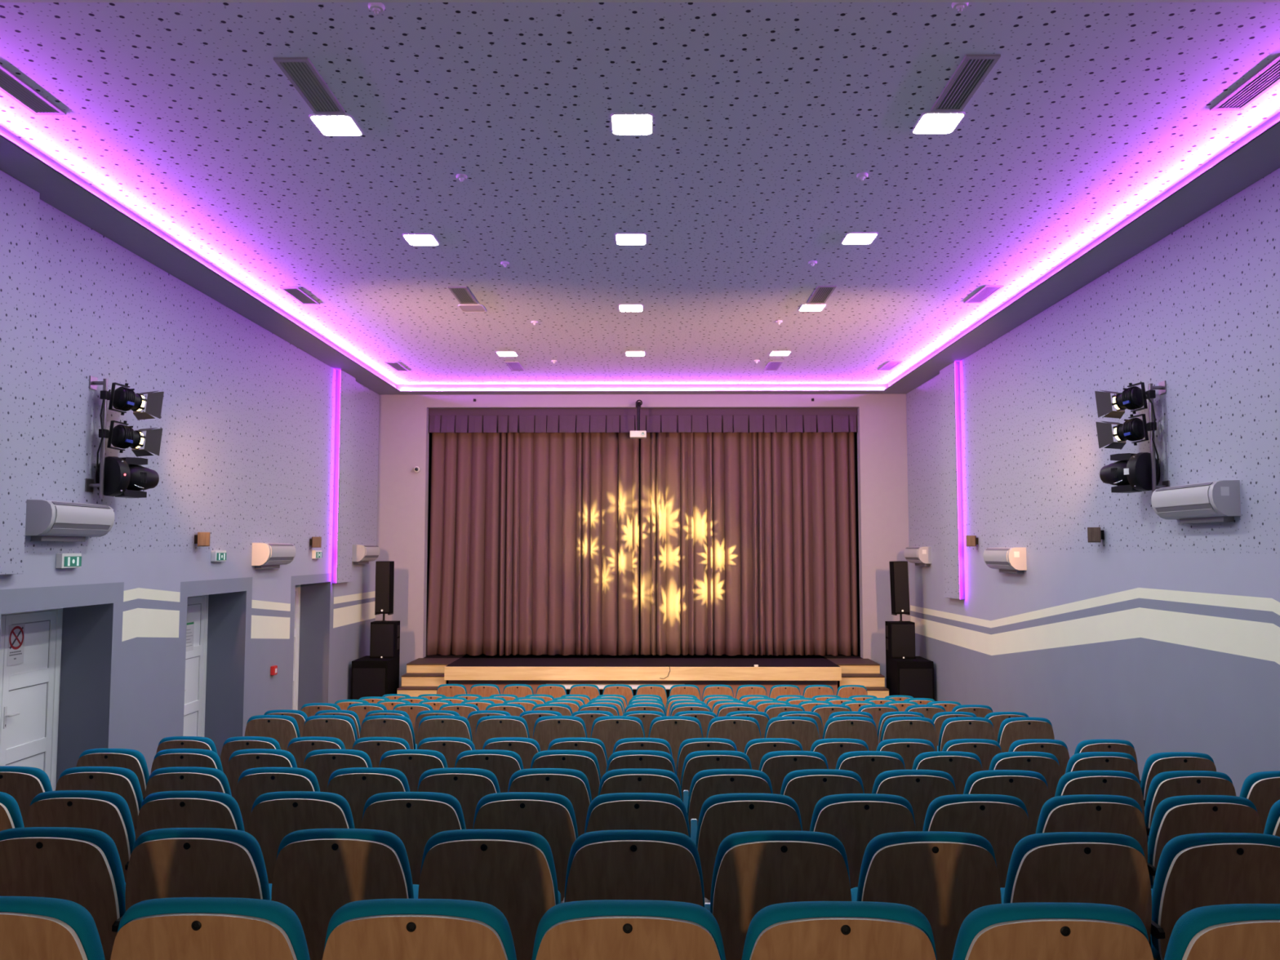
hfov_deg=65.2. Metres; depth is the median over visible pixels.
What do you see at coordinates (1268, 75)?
ceiling vent
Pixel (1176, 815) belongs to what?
seat
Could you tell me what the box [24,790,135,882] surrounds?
seat
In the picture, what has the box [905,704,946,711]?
cushion
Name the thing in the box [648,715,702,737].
backrest
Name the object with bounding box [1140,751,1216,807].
seat
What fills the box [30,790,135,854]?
cushion
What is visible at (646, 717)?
seat
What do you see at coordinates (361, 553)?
air conditioner
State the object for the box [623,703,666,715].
seat
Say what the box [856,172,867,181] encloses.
smoke detector
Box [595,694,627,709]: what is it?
seat
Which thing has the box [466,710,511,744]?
seat
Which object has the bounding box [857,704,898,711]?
cushion
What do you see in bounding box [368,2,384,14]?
smoke detector
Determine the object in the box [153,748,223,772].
cushion
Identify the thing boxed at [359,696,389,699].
cushion
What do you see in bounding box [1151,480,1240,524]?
air conditioner
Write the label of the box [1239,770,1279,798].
cushion
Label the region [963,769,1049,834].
seat
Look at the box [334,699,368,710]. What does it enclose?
seat
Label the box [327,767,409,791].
cushion
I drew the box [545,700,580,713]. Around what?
seat
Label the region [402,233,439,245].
recessed light
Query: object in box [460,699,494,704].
cushion
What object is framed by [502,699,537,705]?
cushion
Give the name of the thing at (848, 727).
backrest
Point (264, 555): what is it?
air conditioner
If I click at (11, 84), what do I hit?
ceiling vent
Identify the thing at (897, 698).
seat
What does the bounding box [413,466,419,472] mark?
security camera
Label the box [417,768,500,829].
seat
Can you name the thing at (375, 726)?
seat
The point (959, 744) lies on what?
cushion
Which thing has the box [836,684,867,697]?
seat
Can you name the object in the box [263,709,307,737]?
seat
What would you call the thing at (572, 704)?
cushion
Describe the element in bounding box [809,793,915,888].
seat
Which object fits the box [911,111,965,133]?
recessed light
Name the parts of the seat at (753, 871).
armrest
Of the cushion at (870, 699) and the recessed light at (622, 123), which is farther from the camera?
the cushion at (870, 699)
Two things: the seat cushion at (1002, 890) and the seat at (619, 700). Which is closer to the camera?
the seat cushion at (1002, 890)
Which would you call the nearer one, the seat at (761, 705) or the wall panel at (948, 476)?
the seat at (761, 705)
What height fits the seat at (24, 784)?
0.931 m
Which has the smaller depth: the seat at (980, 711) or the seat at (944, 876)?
the seat at (944, 876)
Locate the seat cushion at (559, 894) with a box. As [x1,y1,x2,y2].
[558,891,560,903]
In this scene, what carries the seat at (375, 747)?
on the floor
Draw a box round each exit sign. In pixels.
[55,553,81,568]
[210,550,226,561]
[311,550,322,558]
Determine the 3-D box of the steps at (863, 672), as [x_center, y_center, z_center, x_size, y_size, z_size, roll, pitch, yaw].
[3.913,3.831,17.620,0.787,1.092,2.513,0,-4,1]
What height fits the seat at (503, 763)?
0.931 m
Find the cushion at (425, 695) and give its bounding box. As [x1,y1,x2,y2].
[417,693,446,697]
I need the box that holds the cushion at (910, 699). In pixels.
[903,697,934,701]
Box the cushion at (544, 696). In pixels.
[524,694,554,698]
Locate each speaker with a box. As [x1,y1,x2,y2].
[369,620,399,657]
[374,560,394,622]
[884,621,915,658]
[888,560,910,622]
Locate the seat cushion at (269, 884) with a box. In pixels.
[268,883,271,900]
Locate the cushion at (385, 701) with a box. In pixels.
[376,699,410,703]
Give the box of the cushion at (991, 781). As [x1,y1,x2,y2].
[963,769,1048,794]
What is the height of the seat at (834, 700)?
0.931 m
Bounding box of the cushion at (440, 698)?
[436,697,466,700]
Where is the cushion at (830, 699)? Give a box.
[825,697,856,701]
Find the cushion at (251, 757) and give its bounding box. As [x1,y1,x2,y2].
[228,748,297,767]
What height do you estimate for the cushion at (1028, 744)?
0.492 m
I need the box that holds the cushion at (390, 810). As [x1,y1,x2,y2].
[361,791,466,829]
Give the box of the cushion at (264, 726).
[246,715,300,737]
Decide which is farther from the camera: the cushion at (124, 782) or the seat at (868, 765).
the seat at (868, 765)
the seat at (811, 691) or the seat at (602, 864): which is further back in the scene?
the seat at (811, 691)
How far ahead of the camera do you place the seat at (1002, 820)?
4.79 m
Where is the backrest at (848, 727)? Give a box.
[822,716,877,738]
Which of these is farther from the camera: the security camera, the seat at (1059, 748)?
the security camera
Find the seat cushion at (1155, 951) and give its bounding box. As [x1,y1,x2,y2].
[1150,888,1161,959]
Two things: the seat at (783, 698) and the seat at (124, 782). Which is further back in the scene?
the seat at (783, 698)
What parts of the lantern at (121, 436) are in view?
barn door, barn door, barn door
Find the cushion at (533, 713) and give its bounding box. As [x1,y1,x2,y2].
[519,710,562,716]
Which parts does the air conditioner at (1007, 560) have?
panel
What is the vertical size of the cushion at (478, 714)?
0.492 m
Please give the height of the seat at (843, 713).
0.931 m
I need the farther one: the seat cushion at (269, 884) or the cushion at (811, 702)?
the cushion at (811, 702)
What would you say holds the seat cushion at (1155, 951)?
on the seat at (1193, 870)
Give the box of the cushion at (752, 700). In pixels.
[746,697,777,702]
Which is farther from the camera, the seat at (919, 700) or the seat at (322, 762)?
the seat at (919, 700)
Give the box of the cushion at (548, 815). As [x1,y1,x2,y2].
[472,791,578,839]
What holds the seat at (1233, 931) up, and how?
on the floor
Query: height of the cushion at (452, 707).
0.492 m
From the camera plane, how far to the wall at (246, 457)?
11.06 m
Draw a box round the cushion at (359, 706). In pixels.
[346,702,386,710]
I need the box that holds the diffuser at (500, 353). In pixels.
[497,351,516,355]
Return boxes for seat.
[0,765,52,826]
[0,791,24,831]
[0,826,125,959]
[0,896,105,959]
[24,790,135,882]
[55,766,143,833]
[75,748,149,799]
[110,897,310,959]
[111,827,271,932]
[124,791,244,870]
[135,766,231,830]
[143,748,223,799]
[155,736,217,754]
[220,736,280,775]
[226,748,297,799]
[235,767,319,831]
[244,715,300,751]
[247,791,355,883]
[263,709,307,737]
[271,828,418,959]
[287,736,345,768]
[300,702,341,717]
[302,715,357,749]
[302,749,372,791]
[314,710,360,738]
[322,898,516,959]
[326,767,409,828]
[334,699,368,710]
[346,702,386,726]
[352,737,410,767]
[359,696,389,703]
[359,715,417,749]
[360,791,466,884]
[364,710,410,719]
[376,699,410,710]
[378,749,448,791]
[382,693,409,699]
[392,702,433,730]
[397,696,427,702]
[413,710,459,744]
[416,715,472,749]
[417,693,446,699]
[417,737,475,768]
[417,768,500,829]
[417,829,560,959]
[418,699,453,710]
[436,684,466,697]
[436,697,466,703]
[439,703,479,718]
[453,693,481,700]
[454,749,524,792]
[460,699,494,710]
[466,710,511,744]
[469,684,500,697]
[472,791,578,901]
[474,715,529,750]
[475,697,506,703]
[482,737,540,768]
[485,703,525,716]
[488,693,518,700]
[502,684,533,697]
[502,699,537,711]
[507,768,591,836]
[513,697,545,704]
[519,710,562,738]
[524,694,554,702]
[530,750,600,800]
[531,703,572,715]
[531,899,725,959]
[533,715,587,751]
[536,684,566,697]
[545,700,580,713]
[547,737,607,778]
[551,697,585,706]
[560,694,591,704]
[562,830,704,906]
[568,684,599,699]
[570,710,613,737]
[577,703,619,715]
[584,792,690,837]
[586,700,623,715]
[590,697,624,712]
[590,715,644,761]
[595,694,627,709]
[597,768,682,800]
[602,684,633,705]
[605,750,676,775]
[612,737,672,756]
[622,711,665,737]
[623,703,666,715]
[628,697,662,703]
[628,700,666,713]
[631,694,662,702]
[635,684,666,706]
[648,715,702,773]
[665,694,697,711]
[666,697,700,715]
[668,700,706,715]
[669,684,700,700]
[670,703,711,715]
[674,711,717,737]
[676,737,737,785]
[680,750,751,801]
[683,768,773,832]
[690,793,802,900]
[702,684,733,701]
[702,694,733,703]
[704,830,851,959]
[706,697,738,710]
[706,715,760,752]
[711,700,748,715]
[716,703,758,716]
[725,711,769,737]
[735,684,767,699]
[738,694,768,702]
[742,901,937,959]
[743,737,803,770]
[746,697,777,706]
[755,700,791,711]
[758,751,828,794]
[764,704,804,719]
[764,716,819,751]
[768,684,800,698]
[775,694,804,701]
[777,711,823,739]
[780,768,864,831]
[786,697,817,704]
[798,700,833,711]
[802,684,834,697]
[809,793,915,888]
[810,704,851,731]
[810,737,869,768]
[812,694,840,701]
[822,716,878,751]
[825,697,856,704]
[827,711,873,719]
[835,751,905,793]
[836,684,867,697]
[841,700,875,711]
[848,695,877,701]
[850,831,1001,959]
[857,704,898,732]
[864,697,895,704]
[871,769,955,831]
[875,738,935,769]
[877,711,924,743]
[880,716,937,751]
[884,695,913,701]
[884,701,918,711]
[903,697,934,704]
[905,704,946,719]
[911,751,982,794]
[922,794,1031,888]
[926,701,961,711]
[931,711,976,746]
[937,716,995,751]
[942,738,1001,770]
[951,704,993,717]
[951,902,1153,959]
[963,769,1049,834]
[984,711,1028,741]
[988,751,1061,798]
[996,716,1054,752]
[1000,831,1151,942]
[1008,738,1069,776]
[1035,794,1147,865]
[1054,770,1144,819]
[1065,751,1140,784]
[1074,738,1141,782]
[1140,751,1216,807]
[1144,770,1235,840]
[1146,795,1262,888]
[1149,832,1279,959]
[1164,903,1279,959]
[1239,770,1279,833]
[1263,799,1279,836]
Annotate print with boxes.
[9,650,22,659]
[186,629,192,646]
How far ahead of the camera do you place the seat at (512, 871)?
3.70 m
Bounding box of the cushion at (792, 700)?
[786,697,817,702]
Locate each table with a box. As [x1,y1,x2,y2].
[546,683,611,694]
[623,684,684,698]
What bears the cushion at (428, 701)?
on the seat at (436, 704)
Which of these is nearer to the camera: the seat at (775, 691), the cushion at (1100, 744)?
the cushion at (1100, 744)
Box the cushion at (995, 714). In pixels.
[984,711,1028,718]
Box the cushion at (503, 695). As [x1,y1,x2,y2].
[488,693,518,697]
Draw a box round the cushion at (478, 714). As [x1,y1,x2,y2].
[466,710,511,719]
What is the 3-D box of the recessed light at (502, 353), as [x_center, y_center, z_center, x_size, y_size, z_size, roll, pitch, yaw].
[-2.127,-2.019,15.999,0.310,0.012,0.366,0,-4,1]
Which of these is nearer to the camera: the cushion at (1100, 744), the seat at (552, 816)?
the seat at (552, 816)
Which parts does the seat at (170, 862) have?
armrest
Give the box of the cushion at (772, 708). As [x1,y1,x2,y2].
[764,704,804,712]
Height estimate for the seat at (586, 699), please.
0.931 m
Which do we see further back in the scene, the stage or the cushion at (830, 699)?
the stage
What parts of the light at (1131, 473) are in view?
yoke arm, yoke arm, light bracket, wall arm, wall arm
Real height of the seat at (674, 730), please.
0.931 m
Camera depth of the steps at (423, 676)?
17.67 m
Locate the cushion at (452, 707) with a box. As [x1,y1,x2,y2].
[439,703,479,711]
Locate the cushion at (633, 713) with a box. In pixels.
[622,711,665,716]
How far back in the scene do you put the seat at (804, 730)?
9.40 m
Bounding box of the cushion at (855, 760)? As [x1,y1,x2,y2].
[835,751,905,769]
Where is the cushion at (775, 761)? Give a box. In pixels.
[758,751,828,771]
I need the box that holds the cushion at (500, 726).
[475,715,529,737]
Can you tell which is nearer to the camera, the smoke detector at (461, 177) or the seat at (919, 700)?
the smoke detector at (461, 177)
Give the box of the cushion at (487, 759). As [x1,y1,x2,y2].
[454,749,524,769]
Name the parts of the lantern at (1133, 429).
barn door, barn door, barn door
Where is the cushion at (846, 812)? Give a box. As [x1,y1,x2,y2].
[809,793,915,831]
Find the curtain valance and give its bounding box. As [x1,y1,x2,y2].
[428,408,857,433]
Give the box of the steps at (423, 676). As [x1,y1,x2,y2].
[396,657,459,697]
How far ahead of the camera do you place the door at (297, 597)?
16.19 m
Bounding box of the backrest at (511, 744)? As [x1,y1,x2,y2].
[482,737,540,751]
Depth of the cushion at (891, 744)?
8.28 m
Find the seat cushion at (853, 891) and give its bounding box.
[850,887,857,901]
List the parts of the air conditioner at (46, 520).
panel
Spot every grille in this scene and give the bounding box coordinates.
[198,533,208,545]
[312,537,320,546]
[352,668,385,699]
[370,623,393,656]
[375,561,390,612]
[891,624,915,657]
[893,561,909,612]
[899,668,933,698]
[966,536,974,546]
[1088,528,1100,541]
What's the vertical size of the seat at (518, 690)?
0.931 m
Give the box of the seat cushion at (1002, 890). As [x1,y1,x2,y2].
[1000,887,1004,903]
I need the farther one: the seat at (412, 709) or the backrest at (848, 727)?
the seat at (412, 709)
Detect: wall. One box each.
[0,199,379,787]
[375,394,910,687]
[426,431,860,688]
[906,168,1279,796]
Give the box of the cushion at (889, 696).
[884,695,913,697]
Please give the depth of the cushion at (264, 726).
9.48 m
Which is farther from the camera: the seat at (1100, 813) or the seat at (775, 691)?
the seat at (775, 691)
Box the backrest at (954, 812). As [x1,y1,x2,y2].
[922,794,1028,831]
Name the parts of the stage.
panel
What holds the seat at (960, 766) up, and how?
on the floor
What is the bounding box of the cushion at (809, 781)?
[780,768,864,795]
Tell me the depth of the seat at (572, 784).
5.99 m
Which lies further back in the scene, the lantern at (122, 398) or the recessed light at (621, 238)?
the recessed light at (621, 238)
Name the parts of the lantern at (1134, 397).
barn door, barn door, barn door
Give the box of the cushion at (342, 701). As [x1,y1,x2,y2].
[334,699,368,704]
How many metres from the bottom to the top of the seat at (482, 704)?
0.931 m
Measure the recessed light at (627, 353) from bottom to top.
0.012 m
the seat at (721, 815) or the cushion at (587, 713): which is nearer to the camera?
the seat at (721, 815)
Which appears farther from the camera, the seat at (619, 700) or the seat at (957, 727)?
the seat at (619, 700)
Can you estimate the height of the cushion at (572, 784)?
0.492 m
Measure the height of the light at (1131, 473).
1.140 m
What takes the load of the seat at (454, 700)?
on the floor
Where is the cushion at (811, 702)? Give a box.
[798,700,833,705]
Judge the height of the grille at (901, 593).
0.901 m
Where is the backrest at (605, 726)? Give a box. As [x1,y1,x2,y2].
[590,715,644,737]
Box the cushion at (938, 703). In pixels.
[926,701,961,705]
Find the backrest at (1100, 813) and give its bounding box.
[1035,794,1142,833]
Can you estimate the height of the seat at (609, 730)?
0.931 m
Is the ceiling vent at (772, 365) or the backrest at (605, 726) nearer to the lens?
the backrest at (605, 726)
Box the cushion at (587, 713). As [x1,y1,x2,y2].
[570,710,613,715]
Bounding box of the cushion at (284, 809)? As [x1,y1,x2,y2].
[251,791,355,828]
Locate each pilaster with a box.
[0,169,39,574]
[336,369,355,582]
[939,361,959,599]
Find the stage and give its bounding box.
[423,652,862,701]
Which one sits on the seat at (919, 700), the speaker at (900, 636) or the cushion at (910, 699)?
the cushion at (910, 699)
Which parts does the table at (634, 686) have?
modesty panel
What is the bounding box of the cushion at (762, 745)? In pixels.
[743,737,803,754]
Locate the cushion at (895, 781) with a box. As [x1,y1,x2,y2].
[871,769,955,793]
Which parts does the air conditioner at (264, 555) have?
panel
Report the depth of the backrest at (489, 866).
3.70 m
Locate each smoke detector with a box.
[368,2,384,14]
[456,173,466,182]
[500,261,509,267]
[531,320,537,325]
[775,320,782,324]
[808,260,817,266]
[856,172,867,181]
[951,2,968,12]
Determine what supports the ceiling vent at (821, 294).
in the ceiling at (767, 117)
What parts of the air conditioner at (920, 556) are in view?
panel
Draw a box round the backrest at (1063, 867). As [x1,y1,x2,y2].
[1003,831,1145,903]
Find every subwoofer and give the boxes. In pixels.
[351,655,399,699]
[885,656,933,699]
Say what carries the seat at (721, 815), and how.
on the floor
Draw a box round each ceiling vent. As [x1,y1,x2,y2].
[0,63,66,115]
[273,57,345,114]
[280,287,319,304]
[384,361,408,371]
[448,286,477,304]
[505,361,524,370]
[764,360,782,370]
[807,285,836,303]
[878,360,902,370]
[930,54,1000,111]
[964,285,1004,302]
[1209,53,1279,111]
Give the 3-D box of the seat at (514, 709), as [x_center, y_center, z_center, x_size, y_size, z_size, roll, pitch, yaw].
[-1.600,3.122,12.030,0.549,0.931,0.590,0,-4,1]
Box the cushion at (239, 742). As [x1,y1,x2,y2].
[222,736,280,749]
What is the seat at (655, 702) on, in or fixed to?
on the floor
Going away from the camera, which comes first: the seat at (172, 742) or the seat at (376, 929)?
the seat at (376, 929)
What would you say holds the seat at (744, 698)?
on the floor
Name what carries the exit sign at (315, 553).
attached to the wall at (246, 457)
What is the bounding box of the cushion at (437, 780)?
[417,768,500,792]
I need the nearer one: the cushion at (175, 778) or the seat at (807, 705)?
the cushion at (175, 778)
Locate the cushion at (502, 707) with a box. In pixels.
[485,703,525,711]
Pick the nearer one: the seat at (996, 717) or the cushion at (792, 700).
the seat at (996, 717)
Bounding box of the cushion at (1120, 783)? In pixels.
[1054,770,1140,796]
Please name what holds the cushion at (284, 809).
on the seat at (274, 815)
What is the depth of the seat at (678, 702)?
12.96 m
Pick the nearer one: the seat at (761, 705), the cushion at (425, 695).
the seat at (761, 705)
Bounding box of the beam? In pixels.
[0,0,1279,2]
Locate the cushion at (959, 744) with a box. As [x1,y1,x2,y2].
[942,738,1001,751]
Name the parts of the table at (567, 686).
modesty panel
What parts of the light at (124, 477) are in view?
wall arm, wall arm, light bracket, yoke arm, yoke arm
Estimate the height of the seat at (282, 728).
0.931 m
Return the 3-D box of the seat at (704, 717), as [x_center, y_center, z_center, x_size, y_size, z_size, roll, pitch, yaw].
[0.585,2.936,10.842,0.549,0.931,0.590,0,-4,1]
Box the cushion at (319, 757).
[303,749,372,767]
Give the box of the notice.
[186,621,194,651]
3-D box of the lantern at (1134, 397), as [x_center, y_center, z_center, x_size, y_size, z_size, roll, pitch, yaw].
[4.799,-0.790,9.887,0.314,0.322,0.448,2,-4,-26]
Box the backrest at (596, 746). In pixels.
[547,737,607,764]
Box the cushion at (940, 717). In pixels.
[931,711,976,722]
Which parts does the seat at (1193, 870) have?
armrest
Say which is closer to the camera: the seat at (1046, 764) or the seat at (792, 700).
the seat at (1046, 764)
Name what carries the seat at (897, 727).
on the floor
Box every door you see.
[0,608,62,791]
[182,595,208,737]
[292,584,300,710]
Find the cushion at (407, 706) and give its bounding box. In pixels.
[392,702,433,710]
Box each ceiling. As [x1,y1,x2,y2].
[0,2,1279,384]
[0,120,1279,395]
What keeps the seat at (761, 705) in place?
on the floor
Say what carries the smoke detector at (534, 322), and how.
attached to the ceiling at (767, 117)
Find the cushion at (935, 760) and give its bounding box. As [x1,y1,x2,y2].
[911,751,982,769]
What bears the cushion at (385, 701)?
on the seat at (389, 704)
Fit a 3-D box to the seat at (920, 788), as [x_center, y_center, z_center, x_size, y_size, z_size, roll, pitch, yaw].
[1.643,2.214,6.192,0.550,0.931,0.590,0,-4,1]
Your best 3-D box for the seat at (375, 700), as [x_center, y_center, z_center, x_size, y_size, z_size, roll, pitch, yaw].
[-3.778,3.551,14.383,0.549,0.931,0.590,0,-4,1]
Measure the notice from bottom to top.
0.360 m
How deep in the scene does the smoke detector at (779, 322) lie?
13.70 m
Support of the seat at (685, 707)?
on the floor
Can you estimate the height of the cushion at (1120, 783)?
0.492 m
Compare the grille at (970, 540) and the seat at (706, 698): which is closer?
the grille at (970, 540)
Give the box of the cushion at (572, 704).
[545,700,580,707]
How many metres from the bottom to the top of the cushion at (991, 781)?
0.492 m
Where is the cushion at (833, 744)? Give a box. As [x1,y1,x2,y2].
[810,737,869,751]
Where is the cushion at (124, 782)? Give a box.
[58,766,143,811]
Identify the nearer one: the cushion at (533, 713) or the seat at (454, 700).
the cushion at (533, 713)
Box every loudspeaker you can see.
[194,532,210,546]
[309,537,321,547]
[965,535,977,546]
[1087,527,1104,542]
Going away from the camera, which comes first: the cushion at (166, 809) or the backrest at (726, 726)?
the cushion at (166, 809)
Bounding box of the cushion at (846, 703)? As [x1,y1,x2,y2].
[841,700,875,705]
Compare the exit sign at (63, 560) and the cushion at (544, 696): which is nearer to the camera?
the exit sign at (63, 560)
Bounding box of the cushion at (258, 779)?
[237,767,319,791]
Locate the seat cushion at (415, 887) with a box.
[413,884,418,898]
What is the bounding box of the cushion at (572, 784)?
[507,768,591,802]
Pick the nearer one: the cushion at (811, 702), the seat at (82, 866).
the seat at (82, 866)
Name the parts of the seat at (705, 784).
armrest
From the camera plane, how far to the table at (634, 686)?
17.57 m
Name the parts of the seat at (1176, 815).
armrest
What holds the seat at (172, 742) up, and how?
on the floor
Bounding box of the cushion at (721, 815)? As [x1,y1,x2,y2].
[695,793,802,849]
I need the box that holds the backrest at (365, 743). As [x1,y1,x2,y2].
[352,737,410,749]
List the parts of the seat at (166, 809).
armrest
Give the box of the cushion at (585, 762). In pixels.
[530,750,600,782]
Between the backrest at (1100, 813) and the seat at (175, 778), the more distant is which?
the seat at (175, 778)
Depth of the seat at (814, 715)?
10.59 m
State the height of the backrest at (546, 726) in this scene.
0.492 m
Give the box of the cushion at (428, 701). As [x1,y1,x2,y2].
[418,699,453,703]
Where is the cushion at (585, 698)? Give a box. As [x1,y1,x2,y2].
[560,694,591,701]
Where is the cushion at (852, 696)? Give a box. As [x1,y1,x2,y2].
[848,695,877,698]
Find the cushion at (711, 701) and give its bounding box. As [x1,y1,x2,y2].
[706,697,738,705]
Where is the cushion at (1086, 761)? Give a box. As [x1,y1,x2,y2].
[1065,751,1136,773]
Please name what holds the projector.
attached to the wall at (402, 495)
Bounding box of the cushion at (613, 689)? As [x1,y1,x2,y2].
[602,684,633,696]
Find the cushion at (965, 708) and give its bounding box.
[951,704,993,712]
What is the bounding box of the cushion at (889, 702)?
[884,701,918,704]
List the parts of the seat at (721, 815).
armrest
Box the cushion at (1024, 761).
[988,751,1059,770]
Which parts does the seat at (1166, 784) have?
armrest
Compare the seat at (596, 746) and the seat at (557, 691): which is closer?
the seat at (596, 746)
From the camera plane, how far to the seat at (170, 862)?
3.71 m
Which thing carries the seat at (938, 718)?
on the floor
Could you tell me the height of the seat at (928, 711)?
0.931 m
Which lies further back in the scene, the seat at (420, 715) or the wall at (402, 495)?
the wall at (402, 495)
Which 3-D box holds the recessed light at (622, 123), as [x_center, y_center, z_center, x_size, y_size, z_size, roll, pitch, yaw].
[-0.057,-2.623,7.372,0.310,0.012,0.366,0,-4,1]
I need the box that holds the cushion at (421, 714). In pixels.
[414,710,459,724]
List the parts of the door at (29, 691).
handle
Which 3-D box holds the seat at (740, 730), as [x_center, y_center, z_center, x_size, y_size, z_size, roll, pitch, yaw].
[0.882,2.711,9.650,0.549,0.931,0.590,0,-4,1]
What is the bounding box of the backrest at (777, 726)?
[764,716,819,737]
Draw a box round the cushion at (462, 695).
[453,693,481,697]
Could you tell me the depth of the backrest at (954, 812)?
4.79 m
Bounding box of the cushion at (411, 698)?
[397,696,427,700]
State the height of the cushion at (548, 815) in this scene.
0.492 m
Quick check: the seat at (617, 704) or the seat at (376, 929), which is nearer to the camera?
the seat at (376, 929)
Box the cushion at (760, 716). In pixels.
[725,711,769,720]
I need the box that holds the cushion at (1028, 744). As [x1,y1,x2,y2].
[1008,738,1067,751]
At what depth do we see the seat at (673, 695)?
15.27 m
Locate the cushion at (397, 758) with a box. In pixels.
[378,749,448,768]
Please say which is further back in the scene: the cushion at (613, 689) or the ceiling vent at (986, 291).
the cushion at (613, 689)
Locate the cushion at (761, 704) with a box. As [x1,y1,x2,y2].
[755,700,791,706]
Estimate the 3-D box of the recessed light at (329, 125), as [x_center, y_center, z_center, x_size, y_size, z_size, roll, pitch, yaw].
[-2.242,-2.621,7.391,0.310,0.012,0.366,0,-4,1]
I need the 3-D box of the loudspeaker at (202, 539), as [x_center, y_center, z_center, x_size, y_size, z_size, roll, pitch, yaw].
[-5.030,0.682,11.488,0.165,0.164,0.132,2,-4,-23]
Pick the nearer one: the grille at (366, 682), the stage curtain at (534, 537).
the grille at (366, 682)
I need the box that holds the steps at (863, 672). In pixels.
[827,658,888,697]
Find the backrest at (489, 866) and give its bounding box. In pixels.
[420,829,558,904]
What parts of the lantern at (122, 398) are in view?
barn door, barn door, barn door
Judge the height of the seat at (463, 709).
0.931 m
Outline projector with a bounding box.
[630,400,646,438]
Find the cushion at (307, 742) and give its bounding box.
[287,736,345,749]
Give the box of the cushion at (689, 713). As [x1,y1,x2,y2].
[674,711,717,717]
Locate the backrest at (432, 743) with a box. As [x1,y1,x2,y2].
[417,737,475,750]
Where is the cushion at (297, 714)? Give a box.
[263,709,307,719]
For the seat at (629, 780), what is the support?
on the floor
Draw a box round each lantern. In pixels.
[106,420,162,457]
[108,382,164,421]
[1094,382,1147,419]
[1095,413,1148,449]
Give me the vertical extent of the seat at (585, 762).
0.931 m
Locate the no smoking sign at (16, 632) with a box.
[7,623,25,666]
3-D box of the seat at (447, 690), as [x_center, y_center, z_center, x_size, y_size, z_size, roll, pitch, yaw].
[-3.121,3.848,16.720,0.549,0.931,0.590,0,-4,1]
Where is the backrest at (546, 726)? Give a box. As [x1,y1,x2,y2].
[533,715,587,737]
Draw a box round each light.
[84,375,159,497]
[309,113,363,136]
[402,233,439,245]
[457,304,485,311]
[496,351,517,356]
[610,112,653,135]
[615,232,646,244]
[618,303,643,311]
[625,351,644,355]
[768,351,791,355]
[798,303,826,311]
[840,231,877,244]
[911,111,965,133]
[1099,380,1169,493]
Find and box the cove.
[0,111,1279,390]
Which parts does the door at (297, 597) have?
frame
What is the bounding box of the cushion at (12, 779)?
[0,765,52,791]
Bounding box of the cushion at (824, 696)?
[812,694,840,698]
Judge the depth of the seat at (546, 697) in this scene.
15.29 m
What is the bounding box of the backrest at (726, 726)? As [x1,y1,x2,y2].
[706,715,760,737]
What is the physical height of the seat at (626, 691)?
0.931 m
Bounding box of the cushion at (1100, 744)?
[1074,738,1134,754]
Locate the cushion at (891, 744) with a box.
[875,738,935,751]
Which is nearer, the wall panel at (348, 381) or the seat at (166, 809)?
the seat at (166, 809)
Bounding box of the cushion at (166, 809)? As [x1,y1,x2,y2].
[140,791,244,831]
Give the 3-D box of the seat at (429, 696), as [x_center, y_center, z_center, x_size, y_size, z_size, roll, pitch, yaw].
[-3.204,3.767,15.562,0.549,0.931,0.590,0,-4,1]
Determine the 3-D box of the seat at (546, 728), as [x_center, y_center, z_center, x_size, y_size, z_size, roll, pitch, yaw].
[-0.768,2.713,9.678,0.549,0.931,0.590,0,-4,1]
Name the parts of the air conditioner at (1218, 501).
panel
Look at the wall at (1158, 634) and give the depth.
10.34 m
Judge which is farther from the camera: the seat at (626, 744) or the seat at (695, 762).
the seat at (626, 744)
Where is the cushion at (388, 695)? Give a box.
[382,693,409,697]
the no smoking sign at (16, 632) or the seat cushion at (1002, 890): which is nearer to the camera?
the seat cushion at (1002, 890)
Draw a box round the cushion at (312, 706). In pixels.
[300,702,341,711]
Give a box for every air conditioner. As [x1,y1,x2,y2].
[25,499,114,542]
[251,542,295,568]
[351,544,380,564]
[903,546,931,566]
[982,546,1026,573]
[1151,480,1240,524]
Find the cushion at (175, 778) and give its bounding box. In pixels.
[148,766,231,795]
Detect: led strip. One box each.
[331,369,341,583]
[400,390,475,391]
[953,361,964,599]
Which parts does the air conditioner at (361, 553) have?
panel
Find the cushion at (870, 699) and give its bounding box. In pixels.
[864,697,895,701]
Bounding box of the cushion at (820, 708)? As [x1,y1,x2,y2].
[810,704,851,711]
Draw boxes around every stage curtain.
[426,432,639,655]
[640,431,858,656]

